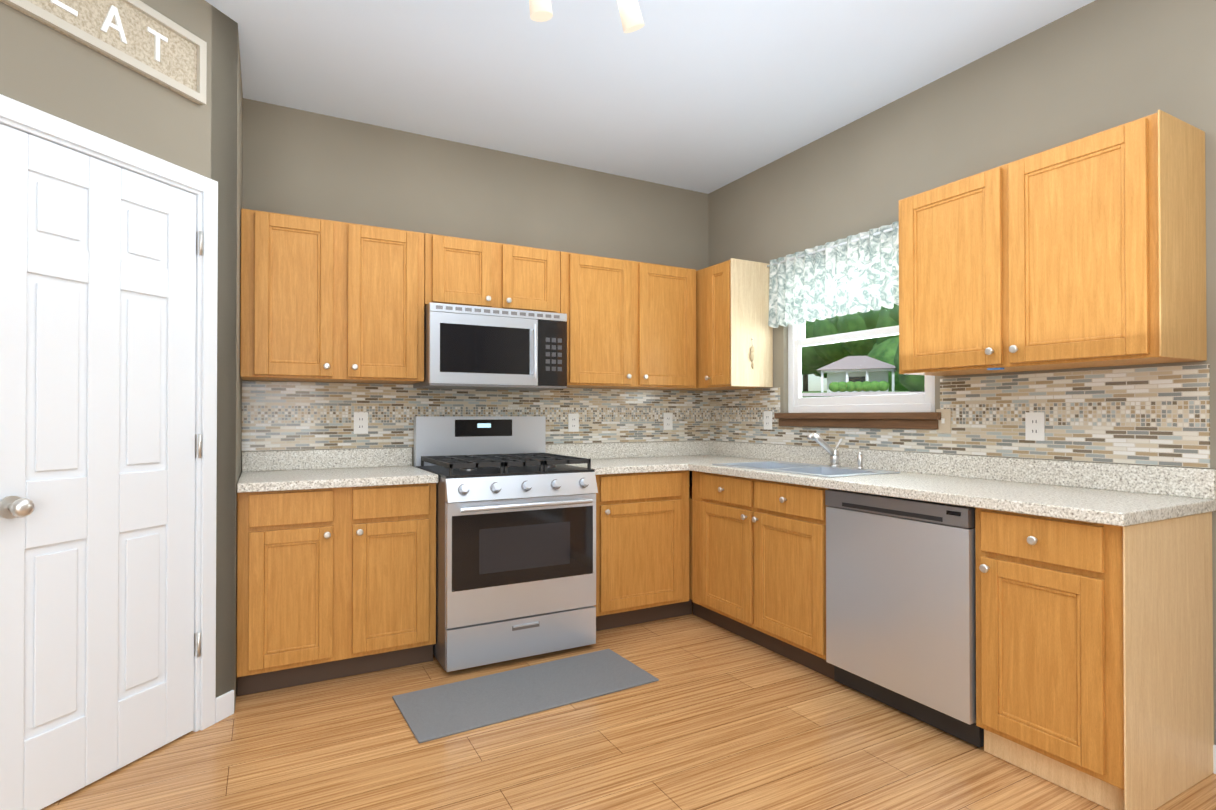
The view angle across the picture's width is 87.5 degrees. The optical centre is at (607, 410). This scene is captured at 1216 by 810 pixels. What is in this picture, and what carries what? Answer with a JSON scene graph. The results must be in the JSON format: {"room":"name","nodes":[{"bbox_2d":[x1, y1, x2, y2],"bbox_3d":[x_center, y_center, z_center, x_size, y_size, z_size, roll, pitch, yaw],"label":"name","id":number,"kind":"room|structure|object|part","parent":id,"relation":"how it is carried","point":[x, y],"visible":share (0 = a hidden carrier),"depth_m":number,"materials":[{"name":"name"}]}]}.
{"room":"kitchen","nodes":[
{"label":"kitchen","id":0,"kind":"room"},
{"bbox_2d":[0,0,237,711],"bbox_3d":[-1.756,-0.185,1.942,0.120,2.790,1.350,0,0,17],"label":"wall","id":1,"kind":"structure","parent":0,"point":[47,69],"depth_m":2.39,"materials":[{"name":"paint"}]},
{"bbox_2d":[0,124,202,809],"bbox_3d":[-1.629,0.191,2.087,0.123,2.024,0.674,0,0,17],"label":"pantry door","id":2,"kind":"structure","parent":1,"relation":"in","point":[97,361],"depth_m":2.05,"materials":[{"name":"white paint"}]},
{"bbox_3d":[-1.704,0.279,1.829,0.084,0.066,0.084,0,-1,-28],"label":"pantry door knob","id":3,"kind":"part","parent":2,"relation":"part of","materials":[{"name":"silver metal"}]},
{"bbox_3d":[-1.567,0.124,2.414,0.051,1.610,0.013,0,0,17],"label":"pantry door hinges","id":4,"kind":"part","parent":2,"relation":"part of","materials":[{"name":"silver metal"}]},
{"bbox_2d":[0,0,206,104],"bbox_3d":[-1.635,-1.283,2.093,0.028,0.236,0.673,0,0,17],"label":"eat sign","id":5,"kind":"object","parent":1,"relation":"attached to","point":[142,38],"visible":1,"depth_m":2.16,"materials":[{"name":"beige wood"}]},
{"bbox_2d":[0,94,217,731],"bbox_3d":[-1.702,0.157,2.101,0.135,2.108,0.812,0,0,17],"label":"door frame","id":6,"kind":"structure","parent":1,"relation":"attached to","point":[22,117],"depth_m":2.41,"materials":[{"name":"white wood"}]},
{"bbox_2d":[235,34,242,702],"bbox_3d":[-1.722,-0.178,2.846,0.120,2.790,0.690,0,-1,-28],"label":"wall","id":7,"kind":"structure","parent":0,"point":[239,208],"depth_m":2.76,"materials":[{"name":"paint"}]},
{"bbox_2d":[241,98,708,485],"bbox_3d":[-1.292,-0.172,3.539,4.755,2.790,0.120,0,-1,-28],"label":"wall","id":8,"kind":"structure","parent":0,"point":[298,162],"depth_m":3.69,"materials":[{"name":"paint"}]},
{"bbox_2d":[240,209,423,383],"bbox_3d":[-1.379,-0.538,3.216,0.827,0.773,0.364,0,-1,-28],"label":"upper cabinet","id":9,"kind":"object","parent":8,"relation":"attached to","point":[322,300],"visible":1,"depth_m":3.07,"materials":[{"name":"brown wood"}]},
{"bbox_2d":[242,381,709,450],"bbox_3d":[-0.554,0.032,3.865,2.904,0.351,0.006,0,-1,-28],"label":"tile backsplash","id":10,"kind":"structure","parent":8,"relation":"attached to","point":[275,415],"depth_m":3.59,"materials":[{"name":"tile"}]},
{"bbox_2d":[354,412,367,433],"bbox_3d":[-1.336,0.067,3.434,0.072,0.116,0.007,0,-1,-28],"label":"electrical outlet","id":11,"kind":"object","parent":10,"relation":"attached to","point":[360,422],"visible":1,"depth_m":3.43,"materials":[{"name":"white plastic"}]},
{"bbox_2d":[568,414,578,431],"bbox_3d":[-0.219,0.077,4.037,0.072,0.116,0.007,0,-1,-28],"label":"electrical outlet","id":12,"kind":"object","parent":10,"relation":"attached to","point":[573,422],"visible":1,"depth_m":4.03,"materials":[{"name":"white plastic"}]},
{"bbox_2d":[663,413,672,429],"bbox_3d":[0.415,0.074,4.380,0.072,0.116,0.007,0,-1,-28],"label":"electrical outlet","id":13,"kind":"object","parent":10,"relation":"attached to","point":[667,421],"visible":1,"depth_m":4.38,"materials":[{"name":"white plastic"}]},
{"bbox_2d":[424,233,559,312],"bbox_3d":[-0.675,-0.737,3.598,0.768,0.370,0.364,0,-1,-28],"label":"upper cabinet","id":14,"kind":"object","parent":8,"relation":"attached to","point":[464,271],"visible":0.94,"depth_m":3.45,"materials":[{"name":"brown wood"}]},
{"bbox_2d":[413,302,566,390],"bbox_3d":[-0.654,-0.335,3.555,0.762,0.420,0.452,0,-1,-28],"label":"microwave","id":15,"kind":"object","parent":14,"relation":"attached to","point":[476,347],"visible":1,"depth_m":3.37,"materials":[{"name":"silver metal"}]},
{"bbox_2d":[560,251,695,389],"bbox_3d":[0.089,-0.532,4.009,0.962,0.773,0.364,0,-1,-28],"label":"upper cabinet","id":16,"kind":"object","parent":8,"relation":"attached to","point":[631,324],"visible":0.96,"depth_m":3.86,"materials":[{"name":"brown wood"}]},
{"bbox_2d":[41,602,1215,809],"bbox_3d":[0.282,1.229,0.559,4.805,0.060,6.840,0,-1,-28],"label":"floor","id":17,"kind":"structure","parent":0,"point":[715,717],"depth_m":2.24,"materials":[{"name":"laminate"}]},
{"bbox_2d":[237,483,435,695],"bbox_3d":[-1.314,0.783,3.084,0.826,0.873,0.638,0,-1,-28],"label":"base cabinet","id":18,"kind":"object","parent":17,"relation":"on","point":[333,583],"visible":0.98,"depth_m":2.83,"materials":[{"name":"brown wood"}]},
{"bbox_2d":[237,448,437,492],"bbox_3d":[-1.316,0.274,3.091,0.825,0.139,0.633,0,-1,-28],"label":"countertop","id":19,"kind":"structure","parent":18,"relation":"on","point":[262,471],"depth_m":3.18,"materials":[{"name":"stone"}]},
{"bbox_2d":[414,416,597,671],"bbox_3d":[-0.559,0.626,3.373,0.766,1.190,0.798,0,-1,-28],"label":"range","id":20,"kind":"object","parent":17,"relation":"on","point":[515,540],"visible":0.98,"depth_m":3.08,"materials":[{"name":"silver metal"}]},
{"bbox_2d":[392,649,658,742],"bbox_3d":[-0.342,1.212,2.772,1.088,0.008,0.486,0,-1,-28],"label":"mat","id":21,"kind":"object","parent":17,"relation":"on","point":[434,713],"visible":1,"depth_m":2.72,"materials":[{"name":"grey fabric"}]},
{"bbox_2d":[594,470,691,630],"bbox_3d":[0.069,0.788,3.831,0.765,0.873,0.638,0,-1,-28],"label":"base cabinet","id":22,"kind":"object","parent":17,"relation":"on","point":[642,547],"visible":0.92,"depth_m":3.58,"materials":[{"name":"brown wood"}]},
{"bbox_2d":[546,441,684,474],"bbox_3d":[0.017,0.279,3.809,0.647,0.139,0.637,0,-1,-28],"label":"countertop","id":23,"kind":"structure","parent":22,"relation":"on","point":[634,457],"depth_m":4.05,"materials":[{"name":"stone"}]},
{"bbox_2d":[681,441,1215,526],"bbox_3d":[1.092,0.274,3.182,0.649,0.139,2.763,0,-1,-28],"label":"countertop","id":24,"kind":"structure","parent":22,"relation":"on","point":[1122,495],"depth_m":2.48,"materials":[{"name":"stone"}]},
{"bbox_2d":[712,461,899,477],"bbox_3d":[1.007,0.400,3.344,0.486,0.201,0.850,0,-1,-28],"label":"sink","id":25,"kind":"object","parent":24,"relation":"in","point":[804,469],"visible":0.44,"depth_m":3.35,"materials":[{"name":"silver metal"}]},
{"bbox_2d":[856,452,863,468],"bbox_3d":[1.287,0.254,3.241,0.036,0.088,0.036,0,-1,-28],"label":"sprayer","id":26,"kind":"object","parent":25,"relation":"on","point":[860,459],"visible":1,"depth_m":3.23,"materials":[{"name":"silver metal"}]},
{"bbox_2d":[807,432,842,466],"bbox_3d":[1.151,0.206,3.369,0.189,0.185,0.086,0,-1,-28],"label":"faucet","id":27,"kind":"object","parent":24,"relation":"on","point":[834,453],"visible":1,"depth_m":3.36,"materials":[{"name":"silver metal"}]},
{"bbox_2d":[689,491,833,679],"bbox_3d":[0.986,0.872,3.415,0.607,0.699,1.023,0,-1,-28],"label":"base cabinet","id":28,"kind":"object","parent":17,"relation":"on","point":[757,561],"depth_m":3.17,"materials":[{"name":"brown wood"}]},
{"bbox_2d":[825,489,983,747],"bbox_3d":[1.379,0.776,2.666,0.598,0.856,0.654,0,-1,-28],"label":"dishwasher","id":29,"kind":"object","parent":17,"relation":"on","point":[900,607],"visible":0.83,"depth_m":2.47,"materials":[{"name":"silver metal"}]},
{"bbox_2d":[975,508,1213,809],"bbox_3d":[1.640,0.775,2.173,0.638,0.873,0.450,0,-1,-28],"label":"base cabinet","id":30,"kind":"object","parent":17,"relation":"on","point":[1094,662],"visible":0.98,"depth_m":1.99,"materials":[{"name":"brown wood"}]},
{"bbox_2d":[205,0,1094,193],"bbox_3d":[0.282,-1.621,0.582,4.805,0.060,6.840,0,-1,-28],"label":"ceiling","id":31,"kind":"structure","parent":0,"point":[706,96],"depth_m":2.91,"materials":[{"name":"paint"}]},
{"bbox_2d":[529,0,643,32],"bbox_3d":[-0.212,-1.393,1.926,0.694,0.373,0.143,0,0,-22],"label":"ceiling light","id":32,"kind":"object","parent":31,"relation":"attached to","point":[629,12],"visible":1,"depth_m":1.99,"materials":[{"name":"white glass"}]},
{"bbox_2d":[708,0,1215,744],"bbox_3d":[2.343,-0.187,1.684,0.120,2.790,6.840,0,-1,-28],"label":"wall","id":33,"kind":"structure","parent":0,"point":[1096,66],"depth_m":2.77,"materials":[{"name":"paint"}]},
{"bbox_2d":[677,258,772,390],"bbox_3d":[0.717,-0.531,4.182,0.364,0.773,0.658,0,-1,-28],"label":"upper cabinet","id":34,"kind":"object","parent":33,"relation":"attached to","point":[732,307],"visible":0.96,"depth_m":3.92,"materials":[{"name":"brown wood"}]},
{"bbox_2d":[750,338,754,368],"bbox_3d":[0.884,-0.348,3.889,0.038,0.191,0.012,0,-1,-28],"label":"hanging ornament","id":35,"kind":"object","parent":34,"relation":"hanging from","point":[752,349],"visible":1,"depth_m":3.89,"materials":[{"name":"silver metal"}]},
{"bbox_2d":[774,307,940,428],"bbox_3d":[1.345,-0.372,3.476,0.145,0.929,1.080,0,-1,-28],"label":"window","id":36,"kind":"structure","parent":33,"relation":"in","point":[896,411],"depth_m":3.48,"materials":[{"name":"white plastic"}]},
{"bbox_2d":[767,221,898,327],"bbox_3d":[1.260,-0.722,3.462,0.059,0.422,1.120,0,-1,-28],"label":"valance curtain","id":37,"kind":"object","parent":36,"relation":"hanging from","point":[853,274],"visible":0.83,"depth_m":3.46,"materials":[{"name":"fabric"}]},
{"bbox_2d":[706,364,1209,467],"bbox_3d":[1.377,0.028,3.339,0.005,0.351,2.730,0,-1,-28],"label":"tile backsplash","id":38,"kind":"structure","parent":33,"relation":"attached to","point":[1159,416],"depth_m":2.56,"materials":[{"name":"tile"}]},
{"bbox_2d":[764,411,771,429],"bbox_3d":[1.008,0.061,4.007,0.007,0.116,0.072,0,-1,-28],"label":"electrical outlet","id":39,"kind":"object","parent":38,"relation":"attached to","point":[767,420],"visible":1,"depth_m":4.00,"materials":[{"name":"white plastic"}]},
{"bbox_2d":[936,409,950,432],"bbox_3d":[1.568,0.048,2.968,0.010,0.110,0.070,0,-1,-28],"label":"switch plate","id":40,"kind":"object","parent":38,"relation":"attached to","point":[944,424],"visible":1,"depth_m":2.96,"materials":[{"name":"beige plastic"}]},
{"bbox_2d":[1025,412,1044,440],"bbox_3d":[1.759,0.065,2.617,0.007,0.116,0.072,0,-1,-28],"label":"electrical outlet","id":41,"kind":"object","parent":38,"relation":"attached to","point":[1034,426],"visible":1,"depth_m":2.61,"materials":[{"name":"white plastic"}]},
{"bbox_2d":[899,109,1206,375],"bbox_3d":[1.637,-0.554,2.478,0.364,0.777,0.950,0,-1,-28],"label":"upper cabinet","id":42,"kind":"object","parent":33,"relation":"attached to","point":[1088,251],"visible":1,"depth_m":2.23,"materials":[{"name":"brown wood"}]},
{"bbox_2d":[987,368,1003,369],"bbox_3d":[1.509,-0.162,2.472,0.029,0.006,0.050,0,-1,-28],"label":"tape","id":43,"kind":"object","parent":42,"relation":"attached to","point":[995,368],"visible":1,"depth_m":2.46,"materials":[{"name":"blue"}]},
{"bbox_2d":[1213,745,1215,773],"bbox_3d":[2.931,1.151,0.444,0.013,0.095,3.818,0,-1,-28],"label":"baseboard","id":44,"kind":"structure","parent":33,"relation":"attached to","point":[1214,746],"depth_m":2.12,"materials":[{"name":"white"}]},
{"label":"outside","id":45,"kind":"structure","parent":0,"visible":0},
{"bbox_2d":[802,391,924,397],"bbox_3d":[48.115,-2.501,75.640,150.000,8.416,160.000,0,-1,-28],"label":"ground","id":46,"kind":"structure","parent":45,"point":[805,394],"depth_m":39.83,"materials":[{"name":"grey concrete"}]},
{"bbox_2d":[816,356,896,392],"bbox_3d":[24.999,-3.599,63.724,7.500,3.650,6.300,0,0,22],"label":"house","id":47,"kind":"structure","parent":46,"relation":"on","point":[859,363],"depth_m":61.88,"materials":[{"name":"white"}]},
{"bbox_2d":[829,381,888,391],"bbox_3d":[21.808,-2.096,55.270,4.946,0.935,0.990,0,0,22],"label":"hedge","id":48,"kind":"object","parent":46,"relation":"on","point":[849,386],"depth_m":54.95,"materials":[{"name":"green plant"}]},
{"bbox_2d":[802,304,924,391],"bbox_3d":[36.394,-12.288,89.813,54.199,24.654,71.553,0,-1,-28],"label":"trees","id":49,"kind":"object","parent":46,"relation":"on","point":[882,314],"depth_m":97.07,"materials":[{"name":"green plant"}]}
]}

